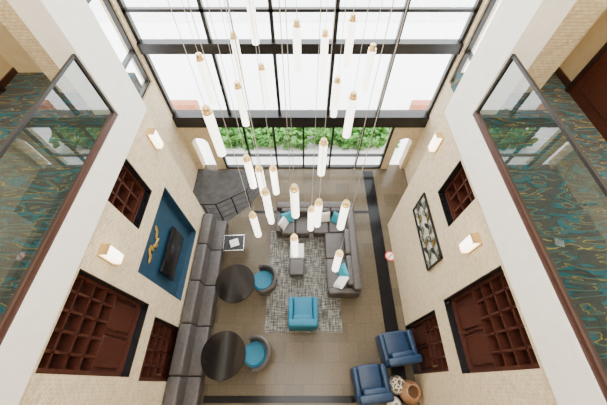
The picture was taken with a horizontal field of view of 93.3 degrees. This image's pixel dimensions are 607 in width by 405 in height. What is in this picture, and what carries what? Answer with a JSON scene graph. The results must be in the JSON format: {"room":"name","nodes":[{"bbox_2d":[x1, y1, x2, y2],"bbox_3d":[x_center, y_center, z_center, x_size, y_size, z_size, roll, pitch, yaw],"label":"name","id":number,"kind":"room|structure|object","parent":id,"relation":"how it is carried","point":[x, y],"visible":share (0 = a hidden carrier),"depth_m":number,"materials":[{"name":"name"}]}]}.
{"room":"hotel lobby","nodes":[
{"label":"hotel lobby","id":0,"kind":"room"},
{"bbox_2d":[0,21,42,79],"bbox_3d":[-4.350,0.300,2.060,1.500,2.800,7.700,0,58,0],"label":"wall","id":1,"kind":"structure","parent":0,"point":[12,54],"depth_m":4.75,"materials":[{"name":"beige paint"}]},
{"bbox_2d":[0,84,5,94],"bbox_3d":[-4.947,-1.744,3.410,0.103,2.130,1.640,0,58,0],"label":"door","id":2,"kind":"structure","parent":1,"relation":"in","point":[2,89],"depth_m":4.68,"materials":[{"name":"brown wood"}]},
{"bbox_2d":[0,67,17,87],"bbox_3d":[-4.990,0.911,2.928,0.020,0.100,7.600,0,58,0],"label":"baseboard","id":3,"kind":"structure","parent":1,"relation":"attached to","point":[12,72],"depth_m":4.84,"materials":[{"name":"brown wood"}]},
{"bbox_2d":[0,72,141,317],"bbox_3d":[-3.975,1.015,3.092,2.050,0.290,7.600,0,58,0],"label":"floor","id":4,"kind":"structure","parent":0,"point":[38,170],"depth_m":3.93,"materials":[{"name":"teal carpet"}]},
{"bbox_2d":[0,0,197,191],"bbox_3d":[-3.610,-2.846,5.359,0.780,10.000,2.450,0,58,0],"label":"wall","id":5,"kind":"structure","parent":0,"point":[158,110],"depth_m":6.58,"materials":[{"name":"beige paint"}]},
{"bbox_2d":[86,0,149,98],"bbox_3d":[-3.850,-3.239,5.253,0.100,3.400,1.600,0,58,0],"label":"window","id":6,"kind":"structure","parent":5,"relation":"in","point":[131,53],"depth_m":6.25,"materials":[{"name":"brown metal"}]},
{"bbox_2d":[18,112,204,404],"bbox_3d":[-3.060,1.080,2.868,0.320,10.000,7.250,0,58,0],"label":"wall","id":7,"kind":"structure","parent":0,"point":[157,168],"depth_m":4.98,"materials":[{"name":"beige paint"}]},
{"bbox_2d":[0,54,117,345],"bbox_3d":[-2.900,1.137,2.278,0.060,0.975,6.520,0,58,0],"label":"glass railing","id":8,"kind":"object","parent":7,"relation":"attached to","point":[22,289],"visible":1,"depth_m":3.27,"materials":[{"name":"brown"}]},
{"bbox_2d":[0,0,146,404],"bbox_3d":[-3.035,-0.126,0.968,0.370,5.500,7.250,0,58,0],"label":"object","id":9,"kind":"structure","parent":7,"relation":"attached to","point":[64,28],"depth_m":3.58,"materials":[{"name":"white paint"}]},
{"bbox_2d":[35,269,148,376],"bbox_3d":[-3.064,1.873,4.230,0.352,1.950,1.170,0,58,0],"label":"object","id":10,"kind":"structure","parent":7,"relation":"in","point":[97,331],"depth_m":4.21,"materials":[{"name":"brown wood"}]},
{"bbox_2d":[96,243,124,264],"bbox_3d":[-2.830,0.764,4.228,0.140,0.402,0.180,0,58,0],"label":"wall sconce","id":11,"kind":"object","parent":7,"relation":"attached to","point":[106,251],"visible":1,"depth_m":4.15,"materials":[{"name":"white metal"}]},
{"bbox_2d":[108,158,151,228],"bbox_3d":[-3.064,-0.131,4.851,0.352,0.950,0.820,0,58,0],"label":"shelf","id":12,"kind":"structure","parent":7,"relation":"in","point":[130,195],"depth_m":5.05,"materials":[{"name":"brown wood"}]},
{"bbox_2d":[146,128,164,149],"bbox_3d":[-2.830,-1.220,5.487,0.140,0.402,0.180,0,58,0],"label":"wall sconce","id":13,"kind":"object","parent":7,"relation":"attached to","point":[152,134],"visible":1,"depth_m":5.42,"materials":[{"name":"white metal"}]},
{"bbox_2d":[138,317,178,381],"bbox_3d":[-3.064,3.235,6.190,0.352,2.080,1.070,0,58,0],"label":"door","id":14,"kind":"structure","parent":7,"relation":"in","point":[157,360],"depth_m":6.07,"materials":[{"name":"brown wood"}]},
{"bbox_2d":[138,194,189,296],"bbox_3d":[-3.145,0.999,6.389,0.190,2.100,1.840,0,58,0],"label":"wall","id":15,"kind":"structure","parent":0,"point":[166,217],"depth_m":6.20,"materials":[{"name":"blue paint"}]},
{"bbox_2d":[148,226,158,262],"bbox_3d":[-3.030,0.867,5.807,0.024,0.310,0.759,0,58,0],"label":"wall art","id":16,"kind":"object","parent":15,"relation":"attached to","point":[155,245],"visible":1,"depth_m":5.82,"materials":[{"name":"gold metal"}]},
{"bbox_2d":[160,226,183,280],"bbox_3d":[-2.995,1.159,6.519,0.090,0.650,1.070,0,58,0],"label":"television","id":17,"kind":"object","parent":15,"relation":"attached to","point":[175,241],"visible":1,"depth_m":6.46,"materials":[{"name":"black"}]},
{"bbox_2d":[179,128,422,168],"bbox_3d":[-0.075,-1.869,9.465,7.850,2.020,0.300,0,58,0],"label":"wall","id":18,"kind":"structure","parent":0,"point":[190,135],"depth_m":9.24,"materials":[{"name":"beige paint"}]},
{"bbox_2d":[116,0,482,127],"bbox_3d":[-0.075,-4.494,5.209,7.350,7.980,0.330,0,58,0],"label":"window","id":19,"kind":"structure","parent":18,"relation":"in","point":[181,118],"depth_m":6.59,"materials":[{"name":"brown metal"}]},
{"bbox_2d":[223,128,394,167],"bbox_3d":[0.000,-1.802,9.422,5.500,2.020,0.100,0,58,0],"label":"window","id":20,"kind":"structure","parent":18,"relation":"in","point":[382,155],"depth_m":9.71,"materials":[{"name":"brown metal"}]},
{"bbox_2d":[198,165,419,404],"bbox_3d":[0.000,2.750,7.786,12.000,0.106,9.700,0,58,0],"label":"floor","id":21,"kind":"structure","parent":0,"point":[300,364],"depth_m":7.61,"materials":[{"name":"tile"}]},
{"bbox_2d":[162,214,228,404],"bbox_3d":[-2.590,2.674,7.245,0.580,0.900,5.042,0,58,0],"label":"bench","id":22,"kind":"object","parent":21,"relation":"on","point":[185,383],"visible":0.95,"depth_m":6.94,"materials":[{"name":"grey leather"}]},
{"bbox_2d":[201,331,245,380],"bbox_3d":[-1.800,3.612,6.737,1.000,0.752,1.000,0,58,0],"label":"round pedestal table","id":23,"kind":"object","parent":21,"relation":"on","point":[223,354],"visible":1,"depth_m":6.41,"materials":[{"name":"black"}]},
{"bbox_2d":[193,170,264,220],"bbox_3d":[-2.550,-0.254,9.631,2.400,0.007,2.150,0,58,0],"label":"inlay","id":24,"kind":"object","parent":21,"relation":"on","point":[210,186],"visible":0.55,"depth_m":9.72,"materials":[{"name":"grey stone"}]},
{"bbox_2d":[199,176,259,219],"bbox_3d":[-2.230,-0.054,8.930,2.292,0.969,0.463,-27,62,-16],"label":"metal guardrail","id":25,"kind":"object","parent":24,"relation":"on","point":[203,204],"visible":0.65,"depth_m":8.65,"materials":[{"name":"brown metal"}]},
{"bbox_2d":[215,264,254,302],"bbox_3d":[-1.740,2.244,7.605,1.000,0.752,1.000,0,58,0],"label":"round pedestal table","id":26,"kind":"object","parent":21,"relation":"on","point":[234,283],"visible":1,"depth_m":7.28,"materials":[{"name":"black wood"}]},
{"bbox_2d":[223,235,246,257],"bbox_3d":[-1.980,1.273,8.351,0.580,0.535,0.480,-2,58,-2],"label":"glass side table","id":27,"kind":"object","parent":21,"relation":"on","point":[231,242],"visible":1,"depth_m":8.12,"materials":[{"name":"glass"}]},
{"bbox_2d":[244,335,270,372],"bbox_3d":[-1.081,3.560,6.744,0.680,0.780,0.759,-10,58,-6],"label":"tub chair","id":28,"kind":"object","parent":21,"relation":"on","point":[258,352],"visible":0.88,"depth_m":6.63,"materials":[{"name":"teal fabric"}]},
{"bbox_2d":[254,263,276,294],"bbox_3d":[-1.020,2.093,7.676,0.680,0.780,0.759,-7,58,-5],"label":"tub chair","id":29,"kind":"object","parent":21,"relation":"on","point":[266,278],"visible":0.93,"depth_m":7.57,"materials":[{"name":"teal fabric"}]},
{"bbox_2d":[265,230,341,332],"bbox_3d":[0.000,2.102,8.137,2.000,0.006,2.930,0,58,0],"label":"area rug","id":30,"kind":"object","parent":21,"relation":"on","point":[313,283],"visible":0.5,"depth_m":7.95,"materials":[{"name":"grey carpet"}]},
{"bbox_2d":[276,202,309,237],"bbox_3d":[-0.310,0.561,8.648,0.980,0.780,0.920,0,58,0],"label":"sofa","id":31,"kind":"object","parent":30,"relation":"on","point":[285,221],"visible":0.79,"depth_m":8.45,"materials":[{"name":"grey fabric"}]},
{"bbox_2d":[289,259,303,277],"bbox_3d":[-0.180,1.871,8.024,0.400,0.430,0.440,0,58,0],"label":"ottoman","id":32,"kind":"object","parent":30,"relation":"on","point":[296,265],"visible":1,"depth_m":7.84,"materials":[{"name":"grey fabric"}]},
{"bbox_2d":[290,244,303,259],"bbox_3d":[-0.180,1.465,8.281,0.400,0.430,0.440,0,58,0],"label":"ottoman","id":33,"kind":"object","parent":30,"relation":"on","point":[300,246],"visible":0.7,"depth_m":8.07,"materials":[{"name":"white fabric"}]},
{"bbox_2d":[288,297,317,330],"bbox_3d":[-0.010,2.775,7.219,0.740,0.820,0.770,0,58,0],"label":"armchair","id":34,"kind":"object","parent":30,"relation":"on","point":[302,311],"visible":1,"depth_m":7.09,"materials":[{"name":"fabric"}]},
{"bbox_2d":[313,202,361,297],"bbox_3d":[0.890,1.300,8.179,1.180,0.780,2.670,0,58,0],"label":"sectional sofa","id":35,"kind":"object","parent":21,"relation":"on","point":[346,282],"visible":0.82,"depth_m":7.89,"materials":[{"name":"grey fabric"}]},
{"bbox_2d":[350,363,393,404],"bbox_3d":[1.500,4.042,6.415,0.760,0.820,0.730,-5,58,-3],"label":"armchair","id":36,"kind":"object","parent":21,"relation":"on","point":[370,382],"visible":1,"depth_m":6.32,"materials":[{"name":"leather"}]},
{"bbox_2d":[385,251,393,260],"bbox_3d":[2.560,1.579,8.460,0.300,0.008,0.300,0,58,0],"label":"decal","id":37,"kind":"object","parent":21,"relation":"on","point":[389,255],"visible":0.87,"depth_m":8.45,"materials":[{"name":"red"}]},
{"bbox_2d":[386,396,401,404],"bbox_3d":[2.020,4.495,6.374,0.320,0.420,0.320,0,58,0],"label":"floor vase","id":38,"kind":"object","parent":21,"relation":"on","point":[396,401],"visible":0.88,"depth_m":6.31,"materials":[{"name":"white ceramic"}]},
{"bbox_2d":[388,375,404,393],"bbox_3d":[2.120,4.166,6.565,0.380,0.450,0.380,0,58,0],"label":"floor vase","id":39,"kind":"object","parent":21,"relation":"on","point":[396,382],"visible":0.8,"depth_m":6.39,"materials":[{"name":"white ceramic"}]},
{"bbox_2d":[375,330,422,367],"bbox_3d":[2.219,3.450,6.790,0.800,0.820,0.730,-7,58,-4],"label":"armchair","id":40,"kind":"object","parent":21,"relation":"on","point":[395,348],"visible":0.94,"depth_m":6.70,"materials":[{"name":"leather"}]},
{"bbox_2d":[399,379,421,404],"bbox_3d":[2.380,4.248,6.433,0.480,0.585,0.480,0,58,0],"label":"floor vase","id":41,"kind":"object","parent":21,"relation":"on","point":[411,394],"visible":0.92,"depth_m":6.29,"materials":[{"name":"ceramic"}]},
{"bbox_2d":[388,116,557,404],"bbox_3d":[2.810,1.080,2.868,0.320,10.000,7.250,0,58,0],"label":"wall","id":42,"kind":"structure","parent":0,"point":[422,291],"depth_m":5.24,"materials":[{"name":"beige paint"}]},
{"bbox_2d":[405,309,448,373],"bbox_3d":[2.814,3.139,6.328,0.352,1.950,1.080,0,58,0],"label":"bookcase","id":43,"kind":"structure","parent":42,"relation":"in","point":[425,330],"depth_m":6.38,"materials":[{"name":"brown wood"}]},
{"bbox_2d":[412,192,442,270],"bbox_3d":[2.624,0.614,6.136,0.049,0.740,1.500,0,58,0],"label":"wall art","id":44,"kind":"object","parent":42,"relation":"attached to","point":[429,242],"visible":1,"depth_m":6.08,"materials":[{"name":"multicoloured metal"}]},
{"bbox_2d":[427,131,443,152],"bbox_3d":[2.580,-1.181,5.604,0.140,0.402,0.180,0,58,0],"label":"wall sconce","id":45,"kind":"object","parent":42,"relation":"attached to","point":[438,138],"visible":1,"depth_m":5.52,"materials":[{"name":"white glass"}]},
{"bbox_2d":[438,160,474,226],"bbox_3d":[2.814,-0.136,5.031,0.352,0.950,0.780,0,58,0],"label":"window","id":46,"kind":"structure","parent":42,"relation":"in","point":[456,194],"depth_m":5.23,"materials":[{"name":"brown wood"}]},
{"bbox_2d":[458,232,482,253],"bbox_3d":[2.580,0.634,4.452,0.140,0.402,0.180,0,58,0],"label":"wall sconce","id":47,"kind":"object","parent":42,"relation":"attached to","point":[473,241],"visible":1,"depth_m":4.37,"materials":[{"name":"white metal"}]},
{"bbox_2d":[443,265,540,373],"bbox_3d":[2.814,1.845,4.307,0.352,1.850,1.200,0,58,0],"label":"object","id":48,"kind":"structure","parent":42,"relation":"in","point":[489,333],"depth_m":4.33,"materials":[{"name":"brown wood"}]},
{"bbox_2d":[444,0,606,404],"bbox_3d":[2.785,-0.104,1.002,0.370,5.580,7.250,0,58,0],"label":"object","id":49,"kind":"structure","parent":42,"relation":"attached to","point":[522,28],"depth_m":3.55,"materials":[{"name":"white paint"}]},
{"bbox_2d":[473,54,606,402],"bbox_3d":[2.650,1.137,2.278,0.060,0.975,6.520,0,58,0],"label":"glass railing","id":50,"kind":"object","parent":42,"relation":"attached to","point":[593,359],"visible":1,"depth_m":3.06,"materials":[{"name":"brown"}]},
{"bbox_2d":[404,0,606,184],"bbox_3d":[3.410,-2.846,5.359,0.880,10.000,2.450,0,58,0],"label":"wall","id":51,"kind":"structure","parent":0,"point":[583,13],"depth_m":4.44,"materials":[{"name":"beige paint"}]},
{"bbox_2d":[451,0,496,83],"bbox_3d":[3.700,-3.239,5.253,0.100,3.400,1.600,0,58,0],"label":"window","id":52,"kind":"structure","parent":51,"relation":"in","point":[468,54],"depth_m":6.20,"materials":[{"name":"brown metal"}]},
{"bbox_2d":[451,72,606,370],"bbox_3d":[3.550,1.015,3.092,1.700,0.290,7.600,0,58,0],"label":"floor","id":53,"kind":"structure","parent":0,"point":[567,207],"depth_m":3.72,"materials":[{"name":"teal carpet"}]},
{"bbox_2d":[555,7,606,81],"bbox_3d":[3.925,0.300,2.060,1.150,2.800,7.700,0,58,0],"label":"wall","id":54,"kind":"structure","parent":0,"point":[594,39],"depth_m":4.46,"materials":[{"name":"beige paint"}]},
{"bbox_2d":[554,67,570,86],"bbox_3d":[4.390,0.911,2.928,0.020,0.100,7.600,0,58,0],"label":"baseboard","id":55,"kind":"structure","parent":54,"relation":"attached to","point":[561,75],"depth_m":4.85,"materials":[{"name":"brown wood"}]},
{"bbox_2d":[565,42,606,141],"bbox_3d":[4.346,-1.744,3.410,0.103,2.130,1.640,0,58,0],"label":"door","id":56,"kind":"structure","parent":54,"relation":"in","point":[588,89],"depth_m":4.27,"materials":[{"name":"brown wood"}]},
{"bbox_3d":[0.000,-2.729,-0.755,12.000,0.200,9.800,0,58,0],"label":"ceiling","id":57,"kind":"structure","parent":0,"visible":0},
{"bbox_3d":[-0.100,-3.050,-0.374,2.400,0.100,2.750,0,58,0],"label":"chandelier canopy","id":58,"kind":"object","parent":57,"relation":"attached to","visible":0},
{"bbox_2d":[167,0,225,156],"bbox_3d":[-0.800,-1.551,1.121,0.088,4.030,0.088,0,58,0],"label":"pendant light","id":59,"kind":"object","parent":58,"relation":"hanging from","point":[207,112],"visible":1,"depth_m":2.47,"materials":[{"name":"white glass"}]},
{"bbox_2d":[181,0,216,103],"bbox_3d":[-1.040,-2.255,1.597,0.088,4.080,0.088,0,58,0],"label":"pendant light","id":60,"kind":"object","parent":58,"relation":"hanging from","point":[200,60],"visible":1,"depth_m":3.00,"materials":[{"name":"white glass"}]},
{"bbox_2d":[187,0,261,237],"bbox_3d":[-0.600,-1.000,1.559,0.088,5.360,0.088,0,58,0],"label":"pendant light","id":61,"kind":"object","parent":58,"relation":"hanging from","point":[253,218],"visible":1,"depth_m":3.33,"materials":[{"name":"white glass"}]},
{"bbox_2d":[206,0,256,188],"bbox_3d":[-0.630,-1.500,1.574,0.088,4.850,0.088,0,58,0],"label":"pendant light","id":62,"kind":"object","parent":58,"relation":"hanging from","point":[246,158],"visible":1,"depth_m":3.22,"materials":[{"name":"white glass"}]},
{"bbox_2d":[219,1,248,126],"bbox_3d":[-0.680,-2.072,1.605,0.088,4.290,0.088,0,58,0],"label":"pendant light","id":63,"kind":"object","parent":58,"relation":"hanging from","point":[237,87],"visible":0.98,"depth_m":3.08,"materials":[{"name":"white glass"}]},
{"bbox_2d":[226,0,245,81],"bbox_3d":[-0.750,-2.587,1.802,0.088,4.070,0.088,0,58,0],"label":"pendant light","id":64,"kind":"object","parent":58,"relation":"hanging from","point":[231,33],"visible":0.7,"depth_m":3.21,"materials":[{"name":"white glass"}]},
{"bbox_2d":[224,1,265,195],"bbox_3d":[-0.510,-1.437,1.617,0.088,4.990,0.088,0,58,0],"label":"pendant light","id":65,"kind":"object","parent":58,"relation":"hanging from","point":[257,169],"visible":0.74,"depth_m":3.26,"materials":[{"name":"white glass"}]},
{"bbox_2d":[227,0,273,223],"bbox_3d":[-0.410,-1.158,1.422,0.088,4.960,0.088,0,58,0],"label":"pendant light","id":66,"kind":"object","parent":58,"relation":"hanging from","point":[265,193],"visible":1,"depth_m":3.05,"materials":[{"name":"white glass"}]},
{"bbox_2d":[246,0,259,44],"bbox_3d":[-0.550,-2.833,1.750,0.088,3.720,0.088,0,58,0],"label":"pendant light","id":67,"kind":"object","parent":58,"relation":"hanging from","point":[252,3],"visible":0.83,"depth_m":3.09,"materials":[{"name":"white glass"}]},
{"bbox_2d":[252,0,269,106],"bbox_3d":[-0.480,-2.431,1.880,0.088,4.370,0.088,0,58,0],"label":"pendant light","id":68,"kind":"object","parent":58,"relation":"hanging from","point":[265,97],"visible":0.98,"depth_m":3.40,"materials":[{"name":"white glass"}]},
{"bbox_2d":[249,0,279,194],"bbox_3d":[-0.370,-1.507,1.750,0.088,5.140,0.088,0,58,0],"label":"pendant light","id":69,"kind":"object","parent":58,"relation":"hanging from","point":[273,170],"visible":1,"depth_m":3.50,"materials":[{"name":"white glass"}]},
{"bbox_2d":[279,0,297,256],"bbox_3d":[-0.110,-0.777,1.500,0.088,5.500,0.088,0,58,0],"label":"pendant light","id":70,"kind":"object","parent":58,"relation":"hanging from","point":[294,238],"visible":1,"depth_m":2.90,"materials":[{"name":"white glass"}]},
{"bbox_2d":[285,0,298,218],"bbox_3d":[-0.090,-1.110,1.237,0.088,4.700,0.088,0,58,0],"label":"pendant light","id":71,"kind":"object","parent":58,"relation":"hanging from","point":[294,188],"visible":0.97,"depth_m":2.77,"materials":[{"name":"white glass"}]},
{"bbox_2d":[293,0,300,72],"bbox_3d":[-0.070,-2.619,1.751,0.088,3.950,0.088,0,58,0],"label":"pendant light","id":72,"kind":"object","parent":58,"relation":"hanging from","point":[296,25],"visible":1,"depth_m":3.11,"materials":[{"name":"white glass"}]},
{"bbox_2d":[308,0,321,230],"bbox_3d":[0.100,-1.101,1.699,0.088,5.490,0.088,0,58,0],"label":"pendant light","id":73,"kind":"object","parent":58,"relation":"hanging from","point":[311,209],"visible":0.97,"depth_m":3.53,"materials":[{"name":"white glass"}]},
{"bbox_2d":[319,0,328,78],"bbox_3d":[0.240,-2.678,1.883,0.088,4.110,0.088,0,58,0],"label":"pendant light","id":74,"kind":"object","parent":58,"relation":"hanging from","point":[325,35],"visible":1,"depth_m":3.32,"materials":[{"name":"white glass"}]},
{"bbox_2d":[314,0,335,227],"bbox_3d":[0.170,-1.084,1.464,0.088,5.110,0.088,0,58,0],"label":"pendant light","id":75,"kind":"object","parent":58,"relation":"hanging from","point":[318,203],"visible":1,"depth_m":3.15,"materials":[{"name":"white glass"}]},
{"bbox_2d":[318,10,334,175],"bbox_3d":[0.210,-1.573,1.478,0.088,4.610,0.088,0,58,0],"label":"pendant light","id":76,"kind":"object","parent":58,"relation":"hanging from","point":[321,164],"visible":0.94,"depth_m":3.08,"materials":[{"name":"white glass"}]},
{"bbox_2d":[330,0,346,117],"bbox_3d":[0.400,-2.360,1.918,0.088,4.510,0.088,0,58,0],"label":"pendant light","id":77,"kind":"object","parent":58,"relation":"hanging from","point":[337,81],"visible":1,"depth_m":3.49,"materials":[{"name":"white glass"}]},
{"bbox_2d":[343,4,356,67],"bbox_3d":[0.510,-2.670,1.765,0.088,3.920,0.088,0,58,0],"label":"pendant light","id":78,"kind":"object","parent":58,"relation":"hanging from","point":[352,19],"visible":1,"depth_m":3.12,"materials":[{"name":"white glass"}]},
{"bbox_2d":[343,0,369,137],"bbox_3d":[0.480,-1.872,1.437,0.088,4.220,0.088,0,58,0],"label":"pendant light","id":79,"kind":"object","parent":58,"relation":"hanging from","point":[352,99],"visible":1,"depth_m":2.87,"materials":[{"name":"white glass"}]},
{"bbox_2d":[337,0,393,229],"bbox_3d":[0.440,-1.026,1.332,0.088,4.950,0.088,0,58,0],"label":"pendant light","id":80,"kind":"object","parent":58,"relation":"hanging from","point":[345,205],"visible":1,"depth_m":2.96,"materials":[{"name":"white glass"}]},
{"bbox_2d":[332,0,409,271],"bbox_3d":[0.410,-0.608,1.393,0.088,5.500,0.088,0,58,0],"label":"pendant light","id":81,"kind":"object","parent":58,"relation":"hanging from","point":[339,254],"visible":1,"depth_m":2.13,"materials":[{"name":"white glass"}]},
{"bbox_2d":[360,0,382,92],"bbox_3d":[0.740,-2.476,1.772,0.088,4.140,0.088,0,58,0],"label":"pendant light","id":82,"kind":"object","parent":58,"relation":"hanging from","point":[372,49],"visible":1,"depth_m":3.21,"materials":[{"name":"white glass"}]},
{"label":"outside","id":83,"kind":"structure","parent":0,"visible":0},
{"bbox_2d":[99,23,489,164],"bbox_3d":[0.000,-36.472,32.858,120.000,0.200,83.200,0,58,0],"label":"ground","id":84,"kind":"structure","parent":83,"point":[412,76],"depth_m":13.39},
{"bbox_2d":[88,0,501,22],"bbox_3d":[0.000,-12.975,17.813,120.000,0.025,7.000,0,58,0],"label":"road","id":85,"kind":"structure","parent":84,"relation":"on","point":[96,7],"depth_m":16.52,"materials":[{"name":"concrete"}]},
{"bbox_2d":[171,100,430,109],"bbox_3d":[0.000,-3.742,11.553,17.000,0.700,0.300,0,58,0],"label":"brick wall","id":86,"kind":"structure","parent":84,"relation":"on","point":[177,104],"depth_m":11.28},
{"bbox_2d":[218,109,399,150],"bbox_3d":[0.125,-2.786,10.834,6.949,1.073,1.601,0,58,0],"label":"hedge","id":87,"kind":"object","parent":84,"relation":"on","point":[261,134],"visible":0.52,"depth_m":10.64,"materials":[{"name":"green plant"}]}
]}

